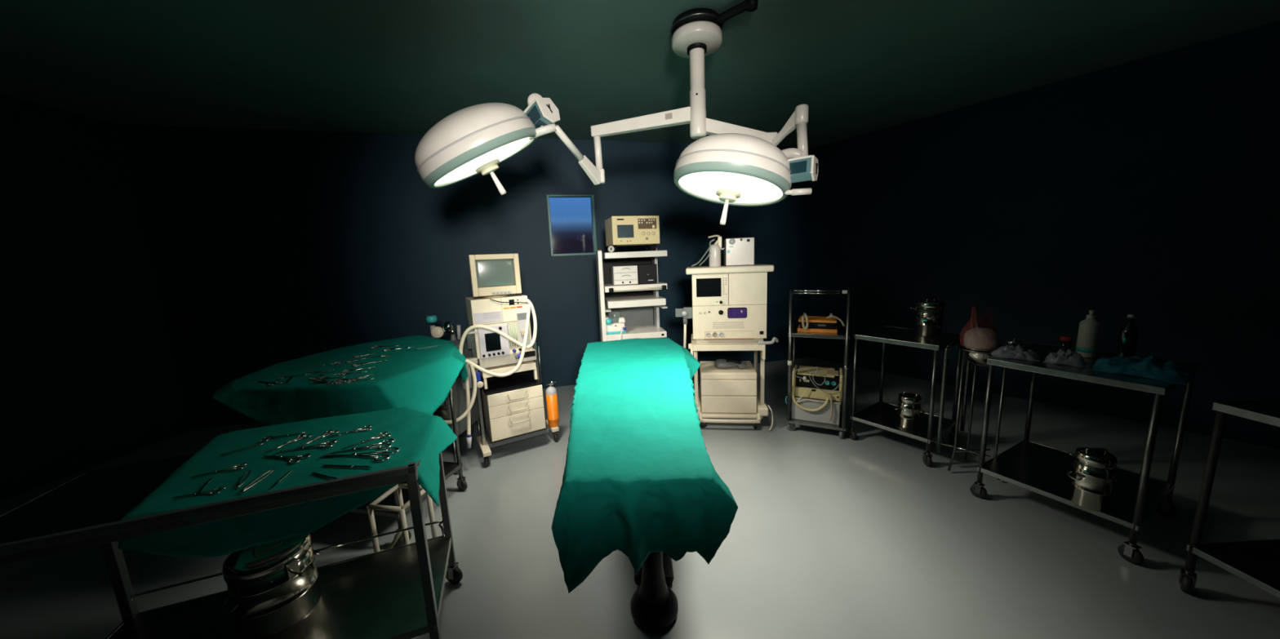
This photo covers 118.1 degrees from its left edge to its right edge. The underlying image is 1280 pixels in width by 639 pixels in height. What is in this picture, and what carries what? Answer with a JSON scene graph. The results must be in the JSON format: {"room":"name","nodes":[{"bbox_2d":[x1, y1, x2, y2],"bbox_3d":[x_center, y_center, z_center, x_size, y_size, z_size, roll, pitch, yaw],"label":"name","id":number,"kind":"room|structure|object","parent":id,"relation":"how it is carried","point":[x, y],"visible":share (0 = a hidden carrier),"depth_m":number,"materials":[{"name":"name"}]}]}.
{"room":"operating room","nodes":[
{"label":"operating room","id":0,"kind":"room"},
{"bbox_2d":[0,94,191,502],"bbox_3d":[-4.830,0.241,0.235,0.120,2.950,7.052,-2,9,2],"label":"wall","id":1,"kind":"structure","parent":0,"point":[89,378],"depth_m":3.17,"materials":[{"name":"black paint"}]},
{"bbox_2d":[118,124,813,430],"bbox_3d":[-1.132,-0.617,4.668,7.350,2.950,0.150,-5,9,-14],"label":"wall","id":2,"kind":"structure","parent":0,"point":[267,247],"depth_m":4.11,"materials":[{"name":"blue paint"}]},
{"bbox_2d":[546,194,597,256],"bbox_3d":[-0.813,-1.129,4.620,0.555,0.710,0.075,-5,9,-14],"label":"window","id":3,"kind":"structure","parent":2,"relation":"in","point":[591,196],"depth_m":4.60,"materials":[{"name":"teal"}]},
{"bbox_2d":[0,357,1279,638],"bbox_3d":[0.809,1.373,1.354,11.301,0.100,8.835,-2,9,0],"label":"floor","id":4,"kind":"structure","parent":0,"point":[830,536],"depth_m":2.03,"materials":[{"name":"plastic"}]},
{"bbox_2d":[0,415,462,638],"bbox_3d":[-1.382,0.949,1.417,1.214,0.898,0.568,-6,10,-20],"label":"trolley","id":5,"kind":"object","parent":4,"relation":"on","point":[397,593],"visible":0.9,"depth_m":1.39,"materials":[{"name":"metal"}]},
{"bbox_2d":[221,533,321,638],"bbox_3d":[-1.381,0.976,1.462,0.261,0.310,0.251,-6,10,-22],"label":"drum","id":6,"kind":"object","parent":5,"relation":"on","point":[272,587],"visible":0.88,"depth_m":1.38,"materials":[{"name":"metal"}]},
{"bbox_2d":[105,535,451,638],"bbox_3d":[-1.366,1.146,1.453,1.138,0.028,0.520,-6,10,-20],"label":"shelf","id":7,"kind":"object","parent":5,"relation":"attached to","point":[379,595],"depth_m":1.49,"materials":[{"name":"metal"}]},
{"bbox_2d":[117,406,457,558],"bbox_3d":[-1.287,0.572,1.520,1.001,0.163,0.754,-5,9,-19],"label":"drape","id":8,"kind":"object","parent":5,"relation":"on","point":[419,435],"visible":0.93,"depth_m":1.31,"materials":[{"name":"teal fabric"}]},
{"bbox_2d":[172,486,226,498],"bbox_3d":[-1.375,0.543,1.196,0.124,0.007,0.047,-5,9,-15],"label":"scissors","id":9,"kind":"object","parent":8,"relation":"on","point":[210,493],"visible":1,"depth_m":1.20,"materials":[{"name":"silver metal"}]},
{"bbox_2d":[194,478,212,497],"bbox_3d":[-1.397,0.538,1.229,0.008,0.004,0.120,-8,10,-31],"label":"scalpel","id":10,"kind":"object","parent":8,"relation":"on","point":[211,479],"visible":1,"depth_m":1.23,"materials":[{"name":"silver metal"}]},
{"bbox_2d":[191,462,247,477],"bbox_3d":[-1.454,0.525,1.328,0.134,0.008,0.051,-7,10,-29],"label":"scissors","id":11,"kind":"object","parent":8,"relation":"on","point":[238,466],"visible":1,"depth_m":1.33,"materials":[{"name":"silver metal"}]},
{"bbox_2d":[220,443,263,456],"bbox_3d":[-1.541,0.503,1.490,0.018,0.006,0.118,6,12,42],"label":"tweezers","id":12,"kind":"object","parent":8,"relation":"on","point":[251,446],"visible":1,"depth_m":1.48,"materials":[{"name":"silver metal"}]},
{"bbox_2d":[235,470,251,488],"bbox_3d":[-1.312,0.528,1.273,0.020,0.006,0.127,-8,11,-32],"label":"tweezers","id":13,"kind":"object","parent":8,"relation":"on","point":[238,486],"visible":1,"depth_m":1.25,"materials":[{"name":"silver metal"}]},
{"bbox_2d":[239,468,275,493],"bbox_3d":[-1.253,0.528,1.260,0.023,0.007,0.145,-4,9,-11],"label":"tweezers","id":14,"kind":"object","parent":8,"relation":"on","point":[247,487],"visible":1,"depth_m":1.24,"materials":[{"name":"silver metal"}]},
{"bbox_2d":[267,471,292,491],"bbox_3d":[-1.173,0.525,1.252,0.008,0.004,0.120,-5,9,-16],"label":"scalpel","id":15,"kind":"object","parent":8,"relation":"on","point":[289,472],"visible":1,"depth_m":1.25,"materials":[{"name":"silver metal"}]},
{"bbox_2d":[258,432,305,443],"bbox_3d":[-1.478,0.484,1.592,0.144,0.008,0.055,-6,10,-23],"label":"scissors","id":16,"kind":"object","parent":8,"relation":"on","point":[269,437],"visible":1,"depth_m":1.58,"materials":[{"name":"silver metal"}]},
{"bbox_2d":[262,453,311,465],"bbox_3d":[-1.305,0.506,1.406,0.186,0.011,0.071,0,9,12],"label":"scissors","id":17,"kind":"object","parent":8,"relation":"on","point":[284,458],"visible":1,"depth_m":1.40,"materials":[{"name":"silver metal"}]},
{"bbox_2d":[265,434,312,453],"bbox_3d":[-1.397,0.491,1.526,0.059,0.009,0.155,0,9,13],"label":"scissors","id":18,"kind":"object","parent":8,"relation":"on","point":[303,436],"visible":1,"depth_m":1.55,"materials":[{"name":"silver metal"}]},
{"bbox_2d":[273,440,337,455],"bbox_3d":[-1.285,0.494,1.478,0.190,0.011,0.071,-5,10,-19],"label":"clamp","id":19,"kind":"object","parent":8,"relation":"on","point":[326,444],"visible":1,"depth_m":1.48,"materials":[{"name":"silver metal"}]},
{"bbox_2d":[296,430,339,448],"bbox_3d":[-1.307,0.483,1.555,0.059,0.009,0.155,0,9,13],"label":"scissors","id":20,"kind":"object","parent":8,"relation":"on","point":[330,433],"visible":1,"depth_m":1.58,"materials":[{"name":"silver metal"}]},
{"bbox_2d":[311,472,337,479],"bbox_3d":[-1.038,0.517,1.267,0.130,0.004,0.009,1,10,21],"label":"scalpel","id":21,"kind":"object","parent":8,"relation":"on","point":[313,473],"visible":0.98,"depth_m":1.27,"materials":[{"name":"silver metal"}]},
{"bbox_2d":[322,464,372,468],"bbox_3d":[-1.006,0.507,1.321,0.190,0.006,0.012,-1,9,7],"label":"scalpel","id":22,"kind":"object","parent":8,"relation":"on","point":[324,465],"visible":1,"depth_m":1.32,"materials":[{"name":"silver metal"}]},
{"bbox_2d":[326,425,372,438],"bbox_3d":[-1.212,0.471,1.605,0.155,0.009,0.059,-8,11,-34],"label":"scissors","id":23,"kind":"object","parent":8,"relation":"on","point":[369,428],"visible":1,"depth_m":1.61,"materials":[{"name":"silver metal"}]},
{"bbox_2d":[319,438,395,458],"bbox_3d":[-1.063,0.489,1.450,0.232,0.013,0.086,-6,10,-20],"label":"clamp","id":24,"kind":"object","parent":8,"relation":"on","point":[383,443],"visible":1,"depth_m":1.45,"materials":[{"name":"silver metal"}]},
{"bbox_2d":[324,447,399,462],"bbox_3d":[-1.021,0.495,1.400,0.258,0.015,0.098,-2,9,1],"label":"scissors","id":25,"kind":"object","parent":8,"relation":"on","point":[366,455],"visible":1,"depth_m":1.40,"materials":[{"name":"silver metal"}]},
{"bbox_2d":[341,431,391,449],"bbox_3d":[-1.080,0.479,1.516,0.063,0.010,0.165,5,12,38],"label":"scissors","id":26,"kind":"object","parent":8,"relation":"on","point":[386,433],"visible":1,"depth_m":1.54,"materials":[{"name":"silver metal"}]},
{"bbox_2d":[366,483,437,552],"bbox_3d":[-1.223,1.099,1.998,0.204,0.406,0.204,-1,9,10],"label":"stand","id":27,"kind":"object","parent":4,"relation":"on","point":[372,506],"visible":0.57,"depth_m":1.91,"materials":[{"name":"white metal"}]},
{"bbox_2d":[350,386,467,546],"bbox_3d":[-1.690,0.771,2.436,0.852,0.956,0.580,0,9,12],"label":"trolley","id":28,"kind":"object","parent":4,"relation":"on","point":[450,468],"visible":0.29,"depth_m":2.36,"materials":[{"name":"metal"}]},
{"bbox_2d":[211,335,468,426],"bbox_3d":[-1.793,0.391,2.698,1.348,0.313,1.538,-2,9,0],"label":"drape","id":29,"kind":"object","parent":28,"relation":"on","point":[421,380],"visible":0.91,"depth_m":2.12,"materials":[{"name":"teal fabric"}]},
{"bbox_2d":[257,381,283,386],"bbox_3d":[-2.004,0.340,2.066,0.175,0.007,0.067,1,10,22],"label":"scissors","id":30,"kind":"object","parent":29,"relation":"on","point":[271,384],"visible":1,"depth_m":2.06,"materials":[{"name":"silver metal"}]},
{"bbox_2d":[276,373,308,379],"bbox_3d":[-1.962,0.322,2.172,0.134,0.005,0.051,-7,10,-26],"label":"scissors","id":31,"kind":"object","parent":29,"relation":"on","point":[282,377],"visible":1,"depth_m":2.16,"materials":[{"name":"silver metal"}]},
{"bbox_2d":[305,371,332,374],"bbox_3d":[-1.861,0.308,2.232,0.144,0.006,0.055,-2,9,1],"label":"scissors","id":32,"kind":"object","parent":29,"relation":"on","point":[314,372],"visible":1,"depth_m":2.23,"materials":[{"name":"silver metal"}]},
{"bbox_2d":[309,373,340,380],"bbox_3d":[-1.755,0.318,2.141,0.051,0.005,0.134,6,12,42],"label":"scissors","id":33,"kind":"object","parent":29,"relation":"on","point":[314,378],"visible":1,"depth_m":2.12,"materials":[{"name":"silver metal"}]},
{"bbox_2d":[311,380,346,384],"bbox_3d":[-1.637,0.332,2.022,0.168,0.006,0.063,-2,9,4],"label":"clamp","id":34,"kind":"object","parent":29,"relation":"on","point":[341,381],"visible":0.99,"depth_m":2.02,"materials":[{"name":"silver metal"}]},
{"bbox_2d":[315,377,345,381],"bbox_3d":[-1.686,0.322,2.097,0.134,0.005,0.051,-4,9,-11],"label":"scissors","id":35,"kind":"object","parent":29,"relation":"on","point":[338,377],"visible":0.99,"depth_m":2.10,"materials":[{"name":"silver metal"}]},
{"bbox_2d":[328,357,346,365],"bbox_3d":[-1.942,0.270,2.490,0.067,0.007,0.175,-5,9,-15],"label":"scissors","id":36,"kind":"object","parent":29,"relation":"on","point":[339,362],"visible":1,"depth_m":2.43,"materials":[{"name":"silver metal"}]},
{"bbox_2d":[334,377,366,381],"bbox_3d":[-1.557,0.322,2.063,0.155,0.006,0.059,-5,9,-14],"label":"scissors","id":37,"kind":"object","parent":29,"relation":"on","point":[337,380],"visible":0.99,"depth_m":2.06,"materials":[{"name":"silver metal"}]},
{"bbox_2d":[338,371,367,376],"bbox_3d":[-1.630,0.305,2.187,0.134,0.005,0.051,-6,10,-21],"label":"scissors","id":38,"kind":"object","parent":29,"relation":"on","point":[342,374],"visible":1,"depth_m":2.18,"materials":[{"name":"silver metal"}]},
{"bbox_2d":[341,366,376,373],"bbox_3d":[-1.658,0.294,2.268,0.168,0.006,0.063,-7,10,-26],"label":"clamp","id":39,"kind":"object","parent":29,"relation":"on","point":[348,370],"visible":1,"depth_m":2.26,"materials":[{"name":"silver metal"}]},
{"bbox_2d":[343,378,373,383],"bbox_3d":[-1.487,0.323,2.038,0.134,0.005,0.051,-5,9,-16],"label":"scissors","id":40,"kind":"object","parent":29,"relation":"on","point":[347,381],"visible":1,"depth_m":2.03,"materials":[{"name":"silver metal"}]},
{"bbox_2d":[351,360,387,367],"bbox_3d":[-1.693,0.273,2.407,0.186,0.007,0.071,-10,12,-39],"label":"scissors","id":41,"kind":"object","parent":29,"relation":"on","point":[361,364],"visible":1,"depth_m":2.38,"materials":[{"name":"silver metal"}]},
{"bbox_2d":[369,345,399,348],"bbox_3d":[-1.926,0.204,2.905,0.206,0.008,0.079,-2,9,0],"label":"scissors","id":42,"kind":"object","parent":29,"relation":"on","point":[375,346],"visible":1,"depth_m":2.90,"materials":[{"name":"silver metal"}]},
{"bbox_2d":[382,346,415,351],"bbox_3d":[-1.760,0.213,2.806,0.206,0.008,0.079,-5,9,-18],"label":"scissors","id":43,"kind":"object","parent":29,"relation":"on","point":[384,349],"visible":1,"depth_m":2.80,"materials":[{"name":"silver metal"}]},
{"bbox_2d":[417,343,448,349],"bbox_3d":[-1.527,0.198,2.836,0.210,0.007,0.014,-8,11,-33],"label":"scalpel","id":44,"kind":"object","parent":29,"relation":"on","point":[446,344],"visible":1,"depth_m":2.82,"materials":[{"name":"silver metal"}]},
{"bbox_2d":[426,315,444,338],"bbox_3d":[-1.851,0.520,3.540,0.149,1.120,0.180,-8,11,-33],"label":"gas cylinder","id":45,"kind":"object","parent":4,"relation":"on","point":[437,332],"visible":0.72,"depth_m":3.43,"materials":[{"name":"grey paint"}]},
{"bbox_2d":[432,340,480,475],"bbox_3d":[-1.600,0.676,3.014,0.464,0.955,0.404,-1,9,6],"label":"stand","id":46,"kind":"object","parent":4,"relation":"on","point":[443,411],"visible":0.15,"depth_m":2.94,"materials":[{"name":"grey paint"}]},
{"bbox_2d":[443,320,473,436],"bbox_3d":[-1.663,0.539,3.512,0.151,1.075,0.160,-2,9,0],"label":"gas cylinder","id":47,"kind":"object","parent":4,"relation":"on","point":[448,326],"visible":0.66,"depth_m":3.43,"materials":[{"name":"grey paint"}]},
{"bbox_2d":[432,293,559,466],"bbox_3d":[-1.198,0.474,3.090,0.986,1.296,0.548,-8,10,-30],"label":"machine","id":48,"kind":"object","parent":4,"relation":"on","point":[510,400],"visible":0.94,"depth_m":3.03,"materials":[{"name":"beige plastic"}]},
{"bbox_2d":[461,365,472,389],"bbox_3d":[-1.335,0.439,2.951,0.070,0.180,0.070,-8,10,-30],"label":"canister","id":49,"kind":"object","parent":48,"relation":"on","point":[464,385],"depth_m":2.94,"materials":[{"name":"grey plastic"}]},
{"bbox_2d":[468,253,521,297],"bbox_3d":[-1.182,-0.350,3.083,0.358,0.335,0.347,-8,10,-30],"label":"monitor","id":50,"kind":"object","parent":48,"relation":"on","point":[491,275],"visible":1,"depth_m":2.94,"materials":[{"name":"beige plastic"}]},
{"bbox_2d":[478,360,536,378],"bbox_3d":[-1.121,0.383,3.204,0.410,0.055,0.370,-8,10,-30],"label":"shelf","id":51,"kind":"object","parent":48,"relation":"attached to","point":[528,365],"depth_m":3.07,"materials":[{"name":"beige plastic"}]},
{"bbox_2d":[545,381,559,427],"bbox_3d":[-0.764,0.731,3.339,0.097,0.405,0.097,1,10,20],"label":"cylinder","id":52,"kind":"object","parent":48,"relation":"on","point":[551,392],"visible":1,"depth_m":3.31,"materials":[{"name":"orange paint"}]},
{"bbox_2d":[595,248,667,342],"bbox_3d":[-0.062,0.126,3.857,0.650,1.650,0.462,-4,9,-9],"label":"cart","id":53,"kind":"object","parent":4,"relation":"on","point":[635,303],"visible":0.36,"depth_m":3.72,"materials":[{"name":"white metal"}]},
{"bbox_2d":[607,245,614,252],"bbox_3d":[-0.267,-0.649,3.540,0.060,0.060,0.030,-7,10,-28],"label":"tape roll","id":54,"kind":"object","parent":53,"relation":"on","point":[609,250],"visible":0.99,"depth_m":3.53,"materials":[{"name":"white plastic"}]},
{"bbox_2d":[605,312,626,339],"bbox_3d":[-0.247,0.082,3.722,0.220,0.309,0.259,-4,9,-9],"label":"nebulizer","id":55,"kind":"object","parent":53,"relation":"on","point":[615,325],"visible":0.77,"depth_m":3.70,"materials":[{"name":"white plastic"}]},
{"bbox_2d":[610,312,618,323],"bbox_3d":[-0.249,-0.017,3.754,0.084,0.090,0.084,-4,9,-9],"label":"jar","id":56,"kind":"object","parent":55,"relation":"on","point":[614,316],"depth_m":3.72,"materials":[{"name":"clear glass"}]},
{"bbox_2d":[610,265,638,285],"bbox_3d":[-0.156,-0.437,3.756,0.233,0.176,0.301,-4,9,-9],"label":"drawer box","id":57,"kind":"object","parent":53,"relation":"on","point":[623,274],"visible":1,"depth_m":3.62,"materials":[{"name":"grey plastic"}]},
{"bbox_2d":[604,215,659,252],"bbox_3d":[-0.079,-0.822,3.732,0.457,0.325,0.352,-5,9,-16],"label":"patient monitor","id":58,"kind":"object","parent":53,"relation":"on","point":[632,230],"visible":0.92,"depth_m":3.58,"materials":[{"name":"plastic"}]},
{"bbox_2d":[602,250,667,258],"bbox_3d":[-0.066,-0.634,3.763,0.588,0.056,0.420,-4,9,-9],"label":"shelf","id":59,"kind":"object","parent":53,"relation":"attached to","point":[649,254],"depth_m":3.56,"materials":[{"name":"white metal"}]},
{"bbox_2d":[604,294,666,308],"bbox_3d":[-0.059,-0.182,3.832,0.555,0.065,0.420,-4,9,-9],"label":"shelf","id":60,"kind":"object","parent":53,"relation":"attached to","point":[611,301],"depth_m":3.66,"materials":[{"name":"white metal"}]},
{"bbox_2d":[604,281,667,292],"bbox_3d":[-0.066,-0.328,3.809,0.594,0.056,0.420,-4,9,-9],"label":"shelf","id":61,"kind":"object","parent":53,"relation":"attached to","point":[607,285],"depth_m":3.61,"materials":[{"name":"white metal"}]},
{"bbox_2d":[606,324,666,341],"bbox_3d":[-0.061,0.132,3.880,0.583,0.060,0.420,-4,9,-9],"label":"shelf","id":62,"kind":"object","parent":53,"relation":"attached to","point":[633,331],"depth_m":3.71,"materials":[{"name":"white metal"}]},
{"bbox_2d":[633,263,657,284],"bbox_3d":[0.051,-0.456,3.807,0.180,0.181,0.304,-4,9,-9],"label":"recorder","id":63,"kind":"object","parent":53,"relation":"on","point":[646,273],"visible":0.9,"depth_m":3.66,"materials":[{"name":"black plastic"}]},
{"bbox_2d":[630,551,678,631],"bbox_3d":[-0.005,0.783,2.412,0.505,0.800,2.000,-2,9,0],"label":"table","id":64,"kind":"object","parent":4,"relation":"on","point":[654,606],"visible":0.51,"depth_m":1.63,"materials":[{"name":"metal"}]},
{"bbox_2d":[551,337,737,593],"bbox_3d":[-0.009,0.513,2.347,0.913,0.352,2.319,-2,9,0],"label":"drape","id":65,"kind":"object","parent":64,"relation":"on","point":[640,479],"visible":1,"depth_m":1.36,"materials":[{"name":"teal fabric"}]},
{"bbox_2d":[675,263,778,431],"bbox_3d":[0.783,0.240,3.549,0.884,1.452,0.582,-1,9,8],"label":"machine","id":66,"kind":"object","parent":4,"relation":"on","point":[728,310],"visible":0.97,"depth_m":3.36,"materials":[{"name":"beige plastic"}]},
{"bbox_2d":[707,235,724,266],"bbox_3d":[0.601,-0.610,3.425,0.292,0.278,0.104,-1,9,8],"label":"bottle","id":67,"kind":"object","parent":66,"relation":"on","point":[714,251],"visible":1,"depth_m":3.38,"materials":[{"name":"white plastic"}]},
{"bbox_2d":[690,333,765,359],"bbox_3d":[0.787,0.244,3.557,0.630,0.131,0.525,-1,9,8],"label":"countertop","id":68,"kind":"structure","parent":66,"relation":"on","point":[735,346],"depth_m":3.31,"materials":[{"name":"beige plastic"}]},
{"bbox_2d":[704,330,754,339],"bbox_3d":[0.778,0.134,3.360,0.423,0.068,0.022,-1,9,8],"label":"control panel","id":69,"kind":"object","parent":66,"relation":"on","point":[708,335],"depth_m":3.36,"materials":[{"name":"beige plastic"}]},
{"bbox_2d":[715,358,746,368],"bbox_3d":[0.835,0.403,3.536,0.278,0.097,0.144,-1,9,8],"label":"pump","id":70,"kind":"object","parent":66,"relation":"on","point":[730,362],"visible":1,"depth_m":3.49,"materials":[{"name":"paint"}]},
{"bbox_2d":[724,237,754,266],"bbox_3d":[0.886,-0.608,3.449,0.242,0.236,0.238,-1,9,8],"label":"box unit","id":71,"kind":"object","parent":66,"relation":"on","point":[737,251],"visible":1,"depth_m":3.35,"materials":[{"name":"plastic"}]},
{"bbox_2d":[786,289,851,439],"bbox_3d":[1.548,0.347,3.340,0.460,1.242,0.394,2,10,27],"label":"equipment rack","id":72,"kind":"object","parent":4,"relation":"on","point":[842,333],"visible":0.75,"depth_m":3.19,"materials":[{"name":"metal"}]},
{"bbox_2d":[785,364,843,420],"bbox_3d":[1.530,0.592,3.372,0.443,0.444,0.339,2,10,27],"label":"medical device","id":73,"kind":"object","parent":72,"relation":"in","point":[811,382],"visible":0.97,"depth_m":3.28,"materials":[{"name":"yellow plastic"}]},
{"bbox_2d":[791,396,840,425],"bbox_3d":[1.564,0.757,3.413,0.385,0.200,0.320,2,10,27],"label":"box","id":74,"kind":"object","parent":72,"relation":"on","point":[823,415],"visible":0.55,"depth_m":3.27,"materials":[{"name":"grey plastic"}]},
{"bbox_2d":[786,409,845,431],"bbox_3d":[1.567,0.870,3.417,0.459,0.024,0.374,2,10,27],"label":"shelf","id":75,"kind":"object","parent":72,"relation":"attached to","point":[791,421],"depth_m":3.27,"materials":[{"name":"metal"}]},
{"bbox_2d":[797,324,837,333],"bbox_3d":[1.532,0.077,3.312,0.304,0.028,0.220,2,10,27],"label":"board","id":76,"kind":"object","parent":72,"relation":"on","point":[809,330],"visible":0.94,"depth_m":3.21,"materials":[{"name":"orange wood"}]},
{"bbox_2d":[800,322,835,329],"bbox_3d":[1.530,0.036,3.309,0.270,0.056,0.194,2,10,27],"label":"case","id":77,"kind":"object","parent":76,"relation":"on","point":[811,325],"visible":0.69,"depth_m":3.22,"materials":[{"name":"black plastic"}]},
{"bbox_2d":[798,315,836,323],"bbox_3d":[1.527,-0.001,3.300,0.290,0.020,0.220,2,10,27],"label":"board","id":78,"kind":"object","parent":77,"relation":"on","point":[811,318],"visible":0.89,"depth_m":3.23,"materials":[{"name":"orange wood"}]},
{"bbox_2d":[801,312,808,330],"bbox_3d":[1.407,0.013,3.266,0.057,0.145,0.118,2,10,27],"label":"strap","id":79,"kind":"object","parent":78,"relation":"on","point":[805,315],"visible":1,"depth_m":3.22,"materials":[{"name":"grey paint"}]},
{"bbox_2d":[826,313,844,326],"bbox_3d":[1.591,0.001,3.115,0.142,0.103,0.042,6,12,43],"label":"strap","id":80,"kind":"object","parent":78,"relation":"on","point":[831,316],"visible":1,"depth_m":3.11,"materials":[{"name":"grey paint"}]},
{"bbox_2d":[787,325,849,339],"bbox_3d":[1.536,0.108,3.297,0.459,0.028,0.372,2,10,27],"label":"shelf","id":81,"kind":"object","parent":72,"relation":"attached to","point":[842,335],"depth_m":3.17,"materials":[{"name":"metal"}]},
{"bbox_2d":[847,325,970,466],"bbox_3d":[2.099,0.549,3.025,0.557,0.897,0.641,-9,11,-34],"label":"trolley","id":82,"kind":"object","parent":4,"relation":"on","point":[881,415],"visible":0.83,"depth_m":2.92,"materials":[{"name":"silver metal"}]},
{"bbox_2d":[850,401,955,444],"bbox_3d":[2.100,0.804,3.077,0.520,0.028,0.552,-9,11,-34],"label":"shelf","id":83,"kind":"object","parent":82,"relation":"attached to","point":[881,415],"depth_m":3.02,"materials":[{"name":"metal"}]},
{"bbox_2d":[893,391,924,429],"bbox_3d":[2.048,0.680,2.941,0.179,0.268,0.190,-4,9,-8],"label":"drum","id":84,"kind":"object","parent":82,"relation":"on","point":[908,406],"visible":1,"depth_m":2.88,"materials":[{"name":"metal"}]},
{"bbox_2d":[909,297,944,337],"bbox_3d":[2.196,-0.025,2.921,0.198,0.284,0.208,1,10,19],"label":"drum","id":85,"kind":"object","parent":82,"relation":"on","point":[929,313],"visible":1,"depth_m":2.85,"materials":[{"name":"metal"}]},
{"bbox_2d":[934,342,1006,479],"bbox_3d":[2.246,0.605,2.593,0.282,0.873,0.274,-1,9,7],"label":"stand","id":86,"kind":"object","parent":4,"relation":"on","point":[976,357],"visible":0.59,"depth_m":2.53,"materials":[{"name":"metal"}]},
{"bbox_2d":[959,342,1001,366],"bbox_3d":[2.247,0.237,2.523,0.240,0.126,0.240,-2,9,0],"label":"bowl","id":87,"kind":"object","parent":86,"relation":"on","point":[976,357],"depth_m":2.48,"materials":[{"name":"metal"}]},
{"bbox_2d":[964,327,999,350],"bbox_3d":[2.217,0.120,2.494,0.174,0.130,0.174,-2,9,0],"label":"plastic bag","id":88,"kind":"object","parent":86,"relation":"in","point":[977,338],"visible":0.98,"depth_m":2.44,"materials":[{"name":"white"}]},
{"bbox_2d":[969,342,1199,564],"bbox_3d":[2.512,0.667,2.207,0.710,0.886,0.676,-7,10,-27],"label":"trolley","id":89,"kind":"object","parent":4,"relation":"on","point":[1037,468],"visible":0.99,"depth_m":2.11,"materials":[{"name":"silver metal"}]},
{"bbox_2d":[1005,337,1023,346],"bbox_3d":[2.279,0.157,2.338,0.076,0.096,0.076,-2,9,0],"label":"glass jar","id":90,"kind":"object","parent":89,"relation":"on","point":[1014,341],"visible":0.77,"depth_m":2.32,"materials":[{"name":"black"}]},
{"bbox_2d":[990,344,1040,361],"bbox_3d":[2.210,0.186,2.261,0.220,0.071,0.142,5,12,39],"label":"plastic wrap","id":91,"kind":"object","parent":89,"relation":"on","point":[1012,352],"visible":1,"depth_m":2.23,"materials":[{"name":"blue"}]},
{"bbox_2d":[1042,348,1087,367],"bbox_3d":[2.345,0.199,2.119,0.141,0.078,0.165,-10,12,-39],"label":"plastic wrap","id":92,"kind":"object","parent":89,"relation":"on","point":[1070,357],"visible":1,"depth_m":2.09,"materials":[{"name":"blue"}]},
{"bbox_2d":[1058,336,1073,352],"bbox_3d":[2.558,0.150,2.309,0.052,0.095,0.052,-2,9,0],"label":"jar","id":93,"kind":"object","parent":89,"relation":"on","point":[1065,342],"visible":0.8,"depth_m":2.29,"materials":[{"name":"clear glass"}]},
{"bbox_2d":[977,440,1174,531],"bbox_3d":[2.518,0.919,2.244,0.680,0.028,0.619,-7,10,-27],"label":"shelf","id":94,"kind":"object","parent":89,"relation":"attached to","point":[1037,468],"depth_m":2.20,"materials":[{"name":"metal"}]},
{"bbox_2d":[1075,310,1100,358],"bbox_3d":[2.566,0.079,2.196,0.081,0.270,0.081,-2,9,0],"label":"plastic bottle","id":95,"kind":"object","parent":89,"relation":"on","point":[1089,329],"visible":0.96,"depth_m":2.18,"materials":[{"name":"beige plastic"}]},
{"bbox_2d":[1066,447,1119,512],"bbox_3d":[2.308,0.800,1.978,0.176,0.310,0.187,-7,10,-28],"label":"drum","id":96,"kind":"object","parent":89,"relation":"on","point":[1093,477],"visible":1,"depth_m":1.93,"materials":[{"name":"metal"}]},
{"bbox_2d":[1115,314,1138,357],"bbox_3d":[2.666,0.098,2.099,0.068,0.256,0.068,-2,9,0],"label":"glass bottle","id":97,"kind":"object","parent":89,"relation":"on","point":[1127,339],"visible":0.8,"depth_m":2.08,"materials":[{"name":"black glass"}]},
{"bbox_2d":[1087,355,1197,385],"bbox_3d":[2.493,0.217,1.906,0.250,0.098,0.322,-8,10,-30],"label":"wrap","id":98,"kind":"object","parent":89,"relation":"on","point":[1153,367],"visible":1,"depth_m":1.85,"materials":[{"name":"blue fabric"}]},
{"bbox_2d":[1178,399,1279,598],"bbox_3d":[2.630,0.798,1.394,0.541,0.871,0.546,-3,9,-1],"label":"trolley","id":99,"kind":"object","parent":4,"relation":"on","point":[1257,562],"visible":1,"depth_m":1.59,"materials":[{"name":"silver metal"}]},
{"bbox_2d":[1186,539,1279,598],"bbox_3d":[2.640,1.022,1.435,0.500,0.028,0.498,-3,9,-1],"label":"shelf","id":100,"kind":"object","parent":99,"relation":"attached to","point":[1257,562],"depth_m":1.59,"materials":[{"name":"metal"}]},
{"bbox_2d":[0,0,1279,147],"bbox_3d":[0.683,-1.637,0.877,11.301,0.100,8.835,-2,9,0],"label":"ceiling","id":101,"kind":"structure","parent":0,"point":[860,67],"depth_m":2.65,"materials":[{"name":"green paint"}]},
{"bbox_2d":[414,7,818,225],"bbox_3d":[-0.145,-1.138,2.224,2.243,1.236,0.904,-2,9,6],"label":"light","id":102,"kind":"object","parent":101,"relation":"attached to","point":[735,165],"visible":0.99,"depth_m":2.04,"materials":[{"name":"white plastic"}]},
{"bbox_2d":[714,0,758,24],"bbox_3d":[0.542,-1.745,2.170,0.260,0.060,0.066,6,12,43],"label":"bracket","id":103,"kind":"object","parent":101,"relation":"attached to","point":[749,6],"visible":0.95,"depth_m":2.15,"materials":[{"name":"black metal"}]},
{"bbox_2d":[808,21,1279,448],"bbox_3d":[4.469,-0.550,2.769,0.120,2.950,6.801,-9,11,-35],"label":"wall","id":104,"kind":"structure","parent":0,"point":[1147,188],"depth_m":3.36,"materials":[{"name":"blue paint"}]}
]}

